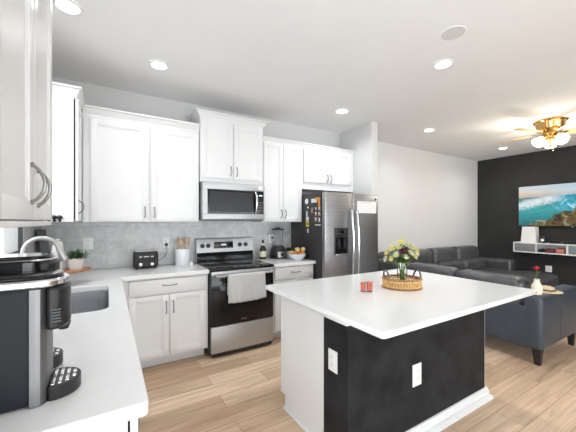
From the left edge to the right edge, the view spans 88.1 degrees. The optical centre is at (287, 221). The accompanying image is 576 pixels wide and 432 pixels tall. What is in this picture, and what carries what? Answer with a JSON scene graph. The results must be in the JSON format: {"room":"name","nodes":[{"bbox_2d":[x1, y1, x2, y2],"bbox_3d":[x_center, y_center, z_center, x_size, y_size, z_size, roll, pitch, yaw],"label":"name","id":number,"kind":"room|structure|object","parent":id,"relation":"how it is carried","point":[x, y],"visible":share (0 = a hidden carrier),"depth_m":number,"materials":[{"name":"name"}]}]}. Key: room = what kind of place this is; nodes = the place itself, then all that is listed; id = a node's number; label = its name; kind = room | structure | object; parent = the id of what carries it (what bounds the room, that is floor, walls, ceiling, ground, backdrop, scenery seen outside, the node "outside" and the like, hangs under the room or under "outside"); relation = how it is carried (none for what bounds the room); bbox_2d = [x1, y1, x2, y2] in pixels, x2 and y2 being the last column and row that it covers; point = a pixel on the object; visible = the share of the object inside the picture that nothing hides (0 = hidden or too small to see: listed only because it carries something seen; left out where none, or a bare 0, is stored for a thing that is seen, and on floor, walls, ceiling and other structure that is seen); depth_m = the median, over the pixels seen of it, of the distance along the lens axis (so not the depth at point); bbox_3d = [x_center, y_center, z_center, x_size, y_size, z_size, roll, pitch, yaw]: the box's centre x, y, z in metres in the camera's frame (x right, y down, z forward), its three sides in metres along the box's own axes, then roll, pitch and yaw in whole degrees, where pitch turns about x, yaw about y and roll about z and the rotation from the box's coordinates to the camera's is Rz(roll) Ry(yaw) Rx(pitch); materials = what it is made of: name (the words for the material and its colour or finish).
{"room":"kitchen","nodes":[
{"label":"kitchen","id":0,"kind":"room"},
{"bbox_2d":[52,76,476,269],"bbox_3d":[0.999,0.000,4.895,8.060,2.800,0.100,0,0,-31],"label":"wall","id":1,"kind":"structure","parent":0,"point":[426,199],"depth_m":5.55,"materials":[{"name":"paint"}]},
{"bbox_2d":[82,105,199,221],"bbox_3d":[-1.494,-0.529,3.104,1.056,1.065,0.357,0,0,-31],"label":"upper cabinet","id":2,"kind":"object","parent":1,"relation":"attached to","point":[137,167],"visible":1,"depth_m":2.96,"materials":[{"name":"white paint"}]},
{"bbox_2d":[42,220,289,268],"bbox_3d":[-1.156,0.230,3.526,2.754,0.500,0.009,0,0,-31],"label":"backsplash","id":3,"kind":"structure","parent":1,"relation":"attached to","point":[114,243],"depth_m":3.26,"materials":[{"name":"grey tile"}]},
{"bbox_2d":[83,237,92,249],"bbox_3d":[-2.013,0.220,2.996,0.090,0.120,0.008,0,0,-31],"label":"wall outlet","id":4,"kind":"object","parent":3,"relation":"attached to","point":[87,242],"visible":1,"depth_m":2.99,"materials":[{"name":"white plastic"}]},
{"bbox_2d":[163,237,168,247],"bbox_3d":[-1.384,0.235,3.377,0.072,0.118,0.008,0,0,-31],"label":"wall outlet","id":5,"kind":"object","parent":3,"relation":"attached to","point":[165,239],"visible":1,"depth_m":3.37,"materials":[{"name":"white plastic"}]},
{"bbox_2d":[188,108,268,184],"bbox_3d":[-0.708,-0.827,3.566,0.880,0.770,0.403,0,0,-31],"label":"upper cabinet","id":6,"kind":"object","parent":1,"relation":"attached to","point":[230,146],"visible":1,"depth_m":3.41,"materials":[{"name":"white paint"}]},
{"bbox_2d":[199,181,264,220],"bbox_3d":[-0.689,-0.226,3.535,0.740,0.425,0.454,0,0,-31],"label":"microwave","id":7,"kind":"object","parent":6,"relation":"attached to","point":[218,201],"visible":0.97,"depth_m":3.36,"materials":[{"name":"grey metal"}]},
{"bbox_2d":[252,135,302,221],"bbox_3d":[-0.133,-0.526,3.929,0.588,1.058,0.357,0,0,-31],"label":"upper cabinet","id":8,"kind":"object","parent":1,"relation":"attached to","point":[282,158],"visible":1,"depth_m":3.80,"materials":[{"name":"white paint"}]},
{"bbox_2d":[302,142,354,192],"bbox_3d":[0.516,-0.748,4.328,0.928,0.615,0.367,0,0,-31],"label":"upper cabinet","id":9,"kind":"object","parent":1,"relation":"attached to","point":[324,168],"visible":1,"depth_m":4.19,"materials":[{"name":"white paint"}]},
{"bbox_2d":[52,0,575,160],"bbox_3d":[3.413,-1.440,0.909,8.060,0.080,9.420,0,0,-31],"label":"ceiling","id":10,"kind":"structure","parent":0,"point":[296,62],"depth_m":2.58,"materials":[{"name":"white paint"}]},
{"bbox_2d":[52,0,83,15],"bbox_3d":[-1.428,-1.395,1.931,0.170,0.010,0.170,0,0,-31],"label":"recessed light","id":11,"kind":"object","parent":10,"relation":"in","point":[71,7],"visible":0.99,"depth_m":1.93,"materials":[{"name":"white plastic"}]},
{"bbox_2d":[56,0,79,12],"bbox_3d":[-1.428,-1.397,1.931,0.124,0.005,0.124,0,0,-31],"label":"diffuser","id":12,"kind":"object","parent":11,"relation":"attached to","point":[66,6],"depth_m":1.93,"materials":[{"name":"white plastic"}]},
{"bbox_2d":[149,60,168,69],"bbox_3d":[-1.152,-1.395,2.659,0.170,0.010,0.170,0,0,-31],"label":"recessed light","id":13,"kind":"object","parent":10,"relation":"in","point":[156,64],"visible":1,"depth_m":2.65,"materials":[{"name":"white plastic"}]},
{"bbox_2d":[152,62,165,68],"bbox_3d":[-1.152,-1.397,2.659,0.124,0.005,0.124,0,0,-31],"label":"diffuser","id":14,"kind":"object","parent":13,"relation":"attached to","point":[156,65],"depth_m":2.66,"materials":[{"name":"white plastic"}]},
{"bbox_2d":[335,109,348,113],"bbox_3d":[0.683,-1.395,3.764,0.170,0.010,0.170,0,0,-31],"label":"recessed light","id":15,"kind":"object","parent":10,"relation":"in","point":[339,111],"visible":1,"depth_m":3.77,"materials":[{"name":"white"}]},
{"bbox_2d":[423,128,434,131],"bbox_3d":[2.153,-1.395,4.543,0.170,0.010,0.170,0,0,-31],"label":"recessed light","id":16,"kind":"object","parent":10,"relation":"in","point":[429,129],"visible":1,"depth_m":4.54,"materials":[{"name":"white plastic"}]},
{"bbox_2d":[432,59,453,68],"bbox_3d":[1.376,-1.395,2.642,0.170,0.010,0.170,0,0,-31],"label":"recessed light","id":17,"kind":"object","parent":10,"relation":"in","point":[445,63],"visible":1,"depth_m":2.63,"materials":[{"name":"white plastic"}]},
{"bbox_2d":[435,61,450,67],"bbox_3d":[1.376,-1.397,2.642,0.124,0.005,0.124,0,0,-31],"label":"diffuser","id":18,"kind":"object","parent":17,"relation":"attached to","point":[439,64],"depth_m":2.64,"materials":[{"name":"white plastic"}]},
{"bbox_2d":[439,25,466,40],"bbox_3d":[1.224,-1.397,2.207,0.180,0.006,0.180,0,0,-31],"label":"ceiling speaker","id":19,"kind":"object","parent":10,"relation":"attached to","point":[453,32],"visible":1,"depth_m":2.19,"materials":[{"name":"paint"}]},
{"bbox_2d":[498,116,575,150],"bbox_3d":[3.615,-1.188,4.168,1.211,0.421,1.174,0,0,-31],"label":"ceiling fan","id":20,"kind":"object","parent":10,"relation":"hanging from","point":[549,127],"visible":1,"depth_m":4.05,"materials":[{"name":"gold metal"}]},
{"bbox_2d":[138,335,575,431],"bbox_3d":[3.413,1.440,0.909,8.060,0.080,9.420,0,0,-31],"label":"floor","id":21,"kind":"structure","parent":0,"point":[240,391],"depth_m":2.40,"materials":[{"name":"brown wood"}]},
{"bbox_2d":[94,418,139,431],"bbox_3d":[-0.899,0.963,1.071,0.650,0.872,0.936,0,0,-31],"label":"base cabinet","id":22,"kind":"object","parent":21,"relation":"on","point":[132,425],"visible":0.11,"depth_m":0.80,"materials":[{"name":"white paint"}]},
{"bbox_2d":[0,263,208,431],"bbox_3d":[-1.014,0.505,2.012,1.408,0.038,2.725,0,0,-31],"label":"countertop","id":23,"kind":"structure","parent":22,"relation":"on","point":[112,391],"depth_m":1.01,"materials":[{"name":"white stone"}]},
{"bbox_2d":[0,253,62,368],"bbox_3d":[-0.930,0.297,0.936,0.358,0.376,0.159,0,0,-31],"label":"coffee machine","id":24,"kind":"object","parent":23,"relation":"on","point":[23,261],"visible":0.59,"depth_m":0.94,"materials":[{"name":"black plastic"}]},
{"bbox_2d":[53,347,62,368],"bbox_3d":[-0.802,0.464,1.014,0.058,0.042,0.122,0,0,-31],"label":"drip tray","id":25,"kind":"object","parent":24,"relation":"on","point":[57,352],"depth_m":1.00,"materials":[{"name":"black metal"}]},
{"bbox_2d":[0,269,80,412],"bbox_3d":[-0.777,0.315,0.792,0.372,0.341,0.154,0,0,-31],"label":"coffee machine","id":26,"kind":"object","parent":23,"relation":"on","point":[34,303],"visible":1,"depth_m":0.78,"materials":[{"name":"black plastic"}]},
{"bbox_2d":[47,367,80,400],"bbox_3d":[-0.648,0.464,0.870,0.072,0.042,0.124,0,0,-31],"label":"drip tray","id":27,"kind":"object","parent":26,"relation":"on","point":[61,382],"depth_m":0.84,"materials":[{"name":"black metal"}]},
{"bbox_2d":[37,229,49,252],"bbox_3d":[-2.166,0.277,2.663,0.081,0.416,0.320,0,0,-31],"label":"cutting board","id":28,"kind":"object","parent":23,"relation":"on","point":[44,245],"visible":0.51,"depth_m":2.61,"materials":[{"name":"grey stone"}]},
{"bbox_2d":[20,236,68,261],"bbox_3d":[-1.506,0.287,1.838,0.248,0.398,0.106,0,0,-31],"label":"faucet","id":29,"kind":"object","parent":23,"relation":"on","point":[62,255],"visible":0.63,"depth_m":1.83,"materials":[{"name":"metal"}]},
{"bbox_2d":[63,266,91,273],"bbox_3d":[-1.718,0.428,2.286,0.348,0.116,0.292,0,0,-31],"label":"cutting board","id":30,"kind":"object","parent":23,"relation":"on","point":[85,268],"depth_m":2.28,"materials":[{"name":"brown wood"}]},
{"bbox_2d":[51,239,63,269],"bbox_3d":[-1.749,0.251,2.261,0.090,0.239,0.090,0,0,-31],"label":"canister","id":31,"kind":"object","parent":30,"relation":"on","point":[54,251],"visible":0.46,"depth_m":2.25,"materials":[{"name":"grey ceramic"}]},
{"bbox_2d":[66,248,89,269],"bbox_3d":[-1.662,0.288,2.322,0.197,0.165,0.175,0,0,-31],"label":"potted plant","id":32,"kind":"object","parent":30,"relation":"on","point":[75,261],"visible":0.94,"depth_m":2.29,"materials":[{"name":"green plant"}]},
{"bbox_2d":[71,290,108,313],"bbox_3d":[-1.378,0.630,1.866,0.445,0.210,0.770,0,0,-31],"label":"sink","id":33,"kind":"object","parent":23,"relation":"in","point":[81,302],"visible":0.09,"depth_m":2.23,"materials":[{"name":"grey metal"}]},
{"bbox_2d":[133,243,167,269],"bbox_3d":[-1.435,0.364,3.166,0.196,0.244,0.407,0,0,41],"label":"toaster","id":34,"kind":"object","parent":23,"relation":"on","point":[141,259],"visible":1,"depth_m":3.05,"materials":[{"name":"black plastic"}]},
{"bbox_2d":[175,248,189,265],"bbox_3d":[-1.188,0.395,3.361,0.162,0.182,0.162,0,0,-31],"label":"utensil crock","id":35,"kind":"object","parent":23,"relation":"on","point":[182,256],"visible":0.9,"depth_m":3.29,"materials":[{"name":"white ceramic"}]},
{"bbox_2d":[122,274,207,367],"bbox_3d":[-1.306,0.963,3.062,0.814,0.872,0.646,0,0,-31],"label":"base cabinet","id":36,"kind":"object","parent":21,"relation":"on","point":[169,315],"visible":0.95,"depth_m":2.84,"materials":[{"name":"white paint"}]},
{"bbox_2d":[195,237,273,357],"bbox_3d":[-0.618,0.800,3.428,0.727,1.200,0.696,0,0,-31],"label":"electric range","id":37,"kind":"object","parent":21,"relation":"on","point":[232,327],"visible":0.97,"depth_m":3.22,"materials":[{"name":"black metal"}]},
{"bbox_2d":[196,259,273,271],"bbox_3d":[-0.620,0.493,3.433,0.727,0.023,0.605,0,0,-31],"label":"cooktop","id":38,"kind":"object","parent":37,"relation":"in","point":[214,265],"depth_m":3.34,"materials":[{"name":"black glass"}]},
{"bbox_2d":[227,271,265,302],"bbox_3d":[-0.427,0.687,3.140,0.434,0.299,0.045,0,0,-31],"label":"dish towel","id":39,"kind":"object","parent":37,"relation":"hanging from","point":[250,286],"visible":1,"depth_m":3.12,"materials":[{"name":"white fabric"}]},
{"bbox_2d":[272,264,312,337],"bbox_3d":[-0.068,0.963,3.811,0.577,0.872,0.646,0,0,-31],"label":"base cabinet","id":40,"kind":"object","parent":21,"relation":"on","point":[286,274],"visible":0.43,"depth_m":3.50,"materials":[{"name":"white paint"}]},
{"bbox_2d":[253,257,315,267],"bbox_3d":[-0.067,0.505,3.814,0.595,0.038,0.624,0,0,-31],"label":"countertop","id":41,"kind":"structure","parent":40,"relation":"on","point":[287,261],"depth_m":3.63,"materials":[{"name":"white stone"}]},
{"bbox_2d":[259,240,265,258],"bbox_3d":[-0.329,0.361,3.893,0.092,0.250,0.092,0,0,-31],"label":"wine bottle","id":42,"kind":"object","parent":41,"relation":"on","point":[262,252],"visible":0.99,"depth_m":3.86,"materials":[{"name":"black glass"}]},
{"bbox_2d":[270,227,285,258],"bbox_3d":[-0.150,0.279,3.971,0.205,0.411,0.251,0,0,-31],"label":"blender","id":43,"kind":"object","parent":41,"relation":"on","point":[277,251],"visible":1,"depth_m":3.92,"materials":[{"name":"black plastic"}]},
{"bbox_2d":[270,230,283,244],"bbox_3d":[-0.152,0.211,3.965,0.196,0.203,0.154,0,0,-31],"label":"jar","id":44,"kind":"object","parent":43,"relation":"on","point":[277,234],"depth_m":3.92,"materials":[{"name":"clear glass"}]},
{"bbox_2d":[285,247,294,256],"bbox_3d":[0.035,0.414,4.104,0.173,0.145,0.163,0,0,-31],"label":"potted plant","id":45,"kind":"object","parent":41,"relation":"on","point":[289,249],"visible":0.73,"depth_m":4.08,"materials":[{"name":"green plant"}]},
{"bbox_2d":[288,253,305,259],"bbox_3d":[0.117,0.447,3.812,0.236,0.078,0.236,0,0,-31],"label":"fruit bowl","id":46,"kind":"object","parent":41,"relation":"on","point":[292,256],"visible":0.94,"depth_m":3.73,"materials":[{"name":"white ceramic"}]},
{"bbox_2d":[291,192,377,278],"bbox_3d":[0.654,0.507,4.090,0.914,1.745,0.862,0,0,-31],"label":"refrigerator","id":47,"kind":"object","parent":21,"relation":"on","point":[345,242],"visible":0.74,"depth_m":3.74,"materials":[{"name":"grey metal"}]},
{"bbox_2d":[357,201,375,212],"bbox_3d":[1.036,-0.189,3.913,0.343,0.153,0.002,0,0,-31],"label":"wall calendar","id":48,"kind":"object","parent":47,"relation":"attached to","point":[362,206],"visible":0.98,"depth_m":3.91,"materials":[{"name":"white paper"}]},
{"bbox_2d":[281,296,493,431],"bbox_3d":[0.753,0.957,2.336,1.522,0.884,0.872,0,0,-31],"label":"kitchen island","id":49,"kind":"object","parent":21,"relation":"on","point":[372,390],"visible":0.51,"depth_m":1.94,"materials":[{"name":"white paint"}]},
{"bbox_2d":[328,348,337,373],"bbox_3d":[0.261,0.812,1.736,0.008,0.125,0.078,0,0,-31],"label":"wall outlet","id":50,"kind":"object","parent":49,"relation":"attached to","point":[332,355],"visible":1,"depth_m":1.73,"materials":[{"name":"white plastic"}]},
{"bbox_2d":[265,269,536,338],"bbox_3d":[0.798,0.500,2.197,1.592,0.029,1.148,0,0,-31],"label":"island countertop","id":51,"kind":"structure","parent":49,"relation":"on","point":[383,313],"depth_m":1.86,"materials":[{"name":"white stone"}]},
{"bbox_2d":[360,279,365,291],"bbox_3d":[0.520,0.446,2.069,0.044,0.081,0.044,0,0,-31],"label":"votive candle","id":52,"kind":"object","parent":51,"relation":"on","point":[362,281],"visible":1,"depth_m":2.05,"materials":[{"name":"red glass"}]},
{"bbox_2d":[365,279,372,291],"bbox_3d":[0.564,0.443,2.066,0.051,0.087,0.051,0,0,-31],"label":"votive candle","id":53,"kind":"object","parent":51,"relation":"on","point":[369,282],"visible":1,"depth_m":2.05,"materials":[{"name":"red glass"}]},
{"bbox_2d":[382,269,422,290],"bbox_3d":[0.844,0.420,2.209,0.288,0.132,0.260,0,0,-3],"label":"wicker basket","id":54,"kind":"object","parent":51,"relation":"on","point":[412,285],"visible":0.93,"depth_m":2.13,"materials":[{"name":"wicker"}]},
{"bbox_2d":[397,263,406,284],"bbox_3d":[0.864,0.395,2.251,0.072,0.160,0.072,0,0,-31],"label":"glass vase","id":55,"kind":"object","parent":54,"relation":"in","point":[402,268],"visible":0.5,"depth_m":2.22,"materials":[{"name":"clear glass"}]},
{"bbox_2d":[388,256,401,265],"bbox_3d":[0.809,0.356,2.225,0.125,0.213,0.080,0,0,-31],"label":"flower","id":56,"kind":"object","parent":55,"relation":"in","point":[391,258],"visible":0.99,"depth_m":2.21,"materials":[{"name":"yellow plant"}]},
{"bbox_2d":[393,251,403,263],"bbox_3d":[0.820,0.339,2.217,0.115,0.246,0.080,0,0,-31],"label":"flower","id":57,"kind":"object","parent":55,"relation":"in","point":[396,253],"visible":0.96,"depth_m":2.19,"materials":[{"name":"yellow plant"}]},
{"bbox_2d":[399,248,405,262],"bbox_3d":[0.854,0.328,2.208,0.072,0.268,0.108,0,0,33],"label":"flower","id":58,"kind":"object","parent":55,"relation":"in","point":[401,252],"visible":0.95,"depth_m":2.19,"materials":[{"name":"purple plant"}]},
{"bbox_2d":[398,247,409,263],"bbox_3d":[0.870,0.322,2.218,0.078,0.280,0.100,0,0,-31],"label":"flower","id":59,"kind":"object","parent":55,"relation":"in","point":[406,248],"visible":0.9,"depth_m":2.19,"materials":[{"name":"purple plant"}]},
{"bbox_2d":[400,254,409,262],"bbox_3d":[0.868,0.350,2.210,0.084,0.225,0.103,0,0,14],"label":"flower","id":60,"kind":"object","parent":55,"relation":"in","point":[405,256],"visible":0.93,"depth_m":2.18,"materials":[{"name":"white plant"}]},
{"bbox_2d":[402,254,417,263],"bbox_3d":[0.902,0.349,2.220,0.119,0.227,0.075,0,0,15],"label":"flower","id":61,"kind":"object","parent":55,"relation":"in","point":[414,255],"visible":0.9,"depth_m":2.21,"materials":[{"name":"yellow plant"}]},
{"bbox_2d":[412,362,420,386],"bbox_3d":[0.842,0.998,1.940,0.088,0.142,0.008,0,0,-31],"label":"wall outlet","id":62,"kind":"object","parent":49,"relation":"attached to","point":[416,369],"visible":1,"depth_m":1.93,"materials":[{"name":"white plastic"}]},
{"bbox_2d":[378,245,575,365],"bbox_3d":[3.291,0.950,4.768,3.470,0.900,2.414,0,0,-31],"label":"sectional sofa","id":63,"kind":"object","parent":21,"relation":"on","point":[536,322],"visible":0.59,"depth_m":3.20,"materials":[{"name":"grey leather"}]},
{"bbox_2d":[378,251,398,259],"bbox_3d":[1.705,0.670,4.984,0.480,0.340,0.280,0,0,-31],"label":"cushion","id":64,"kind":"object","parent":63,"relation":"on","point":[381,254],"depth_m":4.86,"materials":[{"name":"leather"}]},
{"bbox_2d":[378,258,409,270],"bbox_3d":[1.591,0.738,4.497,0.270,0.325,0.555,0,0,-31],"label":"cushion","id":65,"kind":"object","parent":63,"relation":"on","point":[388,265],"depth_m":4.46,"materials":[{"name":"fabric"}]},
{"bbox_2d":[406,249,432,263],"bbox_3d":[2.256,0.670,5.318,0.790,0.340,0.280,0,0,-31],"label":"cushion","id":66,"kind":"object","parent":63,"relation":"on","point":[426,255],"depth_m":5.26,"materials":[{"name":"fabric"}]},
{"bbox_2d":[407,262,459,276],"bbox_3d":[1.918,0.738,3.956,0.270,0.325,0.690,0,0,-31],"label":"cushion","id":67,"kind":"object","parent":63,"relation":"on","point":[423,267],"depth_m":3.82,"materials":[{"name":"fabric"}]},
{"bbox_2d":[427,247,456,262],"bbox_3d":[2.932,0.670,5.727,0.770,0.340,0.280,0,0,-31],"label":"cushion","id":68,"kind":"object","parent":63,"relation":"on","point":[440,254],"depth_m":5.57,"materials":[{"name":"fabric"}]},
{"bbox_2d":[437,260,464,269],"bbox_3d":[3.025,0.860,5.573,0.770,0.240,0.200,0,0,-31],"label":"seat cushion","id":69,"kind":"object","parent":63,"relation":"on","point":[459,264],"depth_m":5.53,"materials":[{"name":"fabric"}]},
{"bbox_2d":[452,245,478,259],"bbox_3d":[3.616,0.670,6.142,0.810,0.340,0.280,0,0,-31],"label":"cushion","id":70,"kind":"object","parent":63,"relation":"on","point":[467,251],"depth_m":5.99,"materials":[{"name":"fabric"}]},
{"bbox_2d":[461,257,485,269],"bbox_3d":[3.710,0.860,5.988,0.810,0.240,0.200,0,0,-31],"label":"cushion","id":71,"kind":"object","parent":63,"relation":"on","point":[474,263],"depth_m":5.89,"materials":[{"name":"fabric"}]},
{"bbox_2d":[475,268,510,272],"bbox_3d":[3.744,1.028,5.670,1.160,0.165,0.500,0,0,-31],"label":"seat cushion","id":72,"kind":"object","parent":63,"relation":"on","point":[496,270],"depth_m":5.80,"materials":[{"name":"leather"}]},
{"bbox_2d":[456,269,530,303],"bbox_3d":[2.283,0.738,3.354,0.270,0.325,0.697,0,0,-31],"label":"cushion","id":73,"kind":"object","parent":63,"relation":"on","point":[498,278],"depth_m":3.20,"materials":[{"name":"fabric"}]},
{"bbox_2d":[531,279,542,294],"bbox_3d":[2.485,0.650,2.972,0.096,0.155,0.096,0,0,-31],"label":"bud vase","id":74,"kind":"object","parent":63,"relation":"on","point":[536,285],"visible":0.91,"depth_m":2.94,"materials":[{"name":"beige ceramic"}]},
{"bbox_2d":[532,266,540,278],"bbox_3d":[2.484,0.519,2.971,0.068,0.149,0.061,0,0,-31],"label":"rose","id":75,"kind":"object","parent":74,"relation":"on","point":[536,268],"visible":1,"depth_m":2.97,"materials":[{"name":"red plant"}]},
{"bbox_2d":[542,285,562,293],"bbox_3d":[2.708,0.700,3.115,0.276,0.053,0.262,0,0,-31],"label":"sun hat","id":76,"kind":"object","parent":63,"relation":"on","point":[546,289],"visible":0.73,"depth_m":3.06,"materials":[{"name":"wicker"}]},
{"bbox_2d":[340,121,377,194],"bbox_3d":[1.044,0.000,4.473,0.120,2.800,0.670,0,0,-31],"label":"wall","id":77,"kind":"structure","parent":0,"point":[363,139],"depth_m":4.27,"materials":[{"name":"paint"}]},
{"bbox_2d":[477,145,575,285],"bbox_3d":[6.817,0.000,2.971,0.100,2.800,9.220,0,0,-31],"label":"wall","id":78,"kind":"structure","parent":0,"point":[499,180],"depth_m":6.22,"materials":[{"name":"black paint"}]},
{"bbox_2d":[513,241,575,255],"bbox_3d":[5.066,0.506,5.494,0.278,0.197,1.450,0,0,-31],"label":"shelf","id":79,"kind":"object","parent":78,"relation":"attached to","point":[518,246],"visible":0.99,"depth_m":5.74,"materials":[{"name":"white paint"}]},
{"bbox_2d":[521,227,538,242],"bbox_3d":[4.802,0.254,5.908,0.163,0.307,0.248,0,0,-31],"label":"speaker box","id":80,"kind":"object","parent":79,"relation":"on","point":[529,234],"visible":1,"depth_m":5.84,"materials":[{"name":"white plastic"}]},
{"bbox_2d":[540,236,546,242],"bbox_3d":[4.900,0.338,5.709,0.108,0.138,0.106,0,0,-31],"label":"candle jar","id":81,"kind":"object","parent":79,"relation":"on","point":[543,239],"visible":0.95,"depth_m":5.67,"materials":[{"name":"white glass"}]},
{"bbox_2d":[544,248,554,252],"bbox_3d":[4.930,0.545,5.604,0.120,0.079,0.150,0,0,-31],"label":"folded cloth","id":82,"kind":"object","parent":79,"relation":"in","point":[547,250],"visible":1,"depth_m":5.56,"materials":[{"name":"red fabric"}]},
{"bbox_2d":[556,248,565,253],"bbox_3d":[5.043,0.542,5.486,0.170,0.084,0.120,0,0,-31],"label":"book stack","id":83,"kind":"object","parent":79,"relation":"in","point":[559,251],"visible":0.79,"depth_m":5.43,"materials":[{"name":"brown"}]},
{"bbox_2d":[550,240,575,244],"bbox_3d":[5.172,0.378,5.260,0.102,0.059,0.840,0,0,-31],"label":"soundbar","id":84,"kind":"object","parent":79,"relation":"on","point":[551,241],"visible":0.93,"depth_m":5.44,"materials":[{"name":"black plastic"}]},
{"bbox_2d":[518,182,575,226],"bbox_3d":[5.151,-0.307,5.540,0.087,0.816,1.430,0,0,-31],"label":"television","id":85,"kind":"object","parent":78,"relation":"attached to","point":[550,205],"visible":1,"depth_m":5.71,"materials":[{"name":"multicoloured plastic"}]},
{"bbox_2d":[545,265,551,271],"bbox_3d":[5.056,0.915,5.774,0.008,0.120,0.100,0,0,-31],"label":"wall outlet","id":86,"kind":"object","parent":78,"relation":"attached to","point":[547,268],"visible":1,"depth_m":5.77,"materials":[{"name":"white plastic"}]},
{"bbox_3d":[0.008,0.000,-1.152,0.100,2.800,9.220,0,0,-31],"label":"wall","id":87,"kind":"structure","parent":0,"visible":0},
{"bbox_2d":[0,227,22,253],"bbox_3d":[-1.644,-0.305,1.661,0.022,1.086,1.221,0,0,-31],"label":"window","id":88,"kind":"structure","parent":87,"relation":"in","point":[11,239],"depth_m":1.97,"materials":[{"name":"grey glass"}]},
{"bbox_2d":[0,0,51,227],"bbox_3d":[-0.934,-0.527,0.864,0.376,1.085,0.766,0,0,-31],"label":"upper cabinet","id":89,"kind":"object","parent":87,"relation":"attached to","point":[25,25],"visible":1,"depth_m":0.88,"materials":[{"name":"white paint"}]},
{"bbox_2d":[23,226,41,252],"bbox_3d":[-1.522,0.230,1.480,0.009,0.500,3.109,0,0,-31],"label":"backsplash","id":90,"kind":"structure","parent":87,"relation":"attached to","point":[30,232],"depth_m":2.45,"materials":[{"name":"grey tile"}]},
{"bbox_2d":[46,81,84,221],"bbox_3d":[-1.975,-0.531,2.585,0.377,1.067,0.748,0,0,-31],"label":"upper cabinet","id":91,"kind":"object","parent":87,"relation":"attached to","point":[67,202],"visible":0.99,"depth_m":2.34,"materials":[{"name":"white paint"}]},
{"bbox_2d":[48,215,62,221],"bbox_3d":[-1.804,-0.024,2.272,0.132,0.053,0.050,0,0,-31],"label":"hook rack","id":92,"kind":"object","parent":91,"relation":"attached to","point":[54,217],"visible":0.62,"depth_m":2.28,"materials":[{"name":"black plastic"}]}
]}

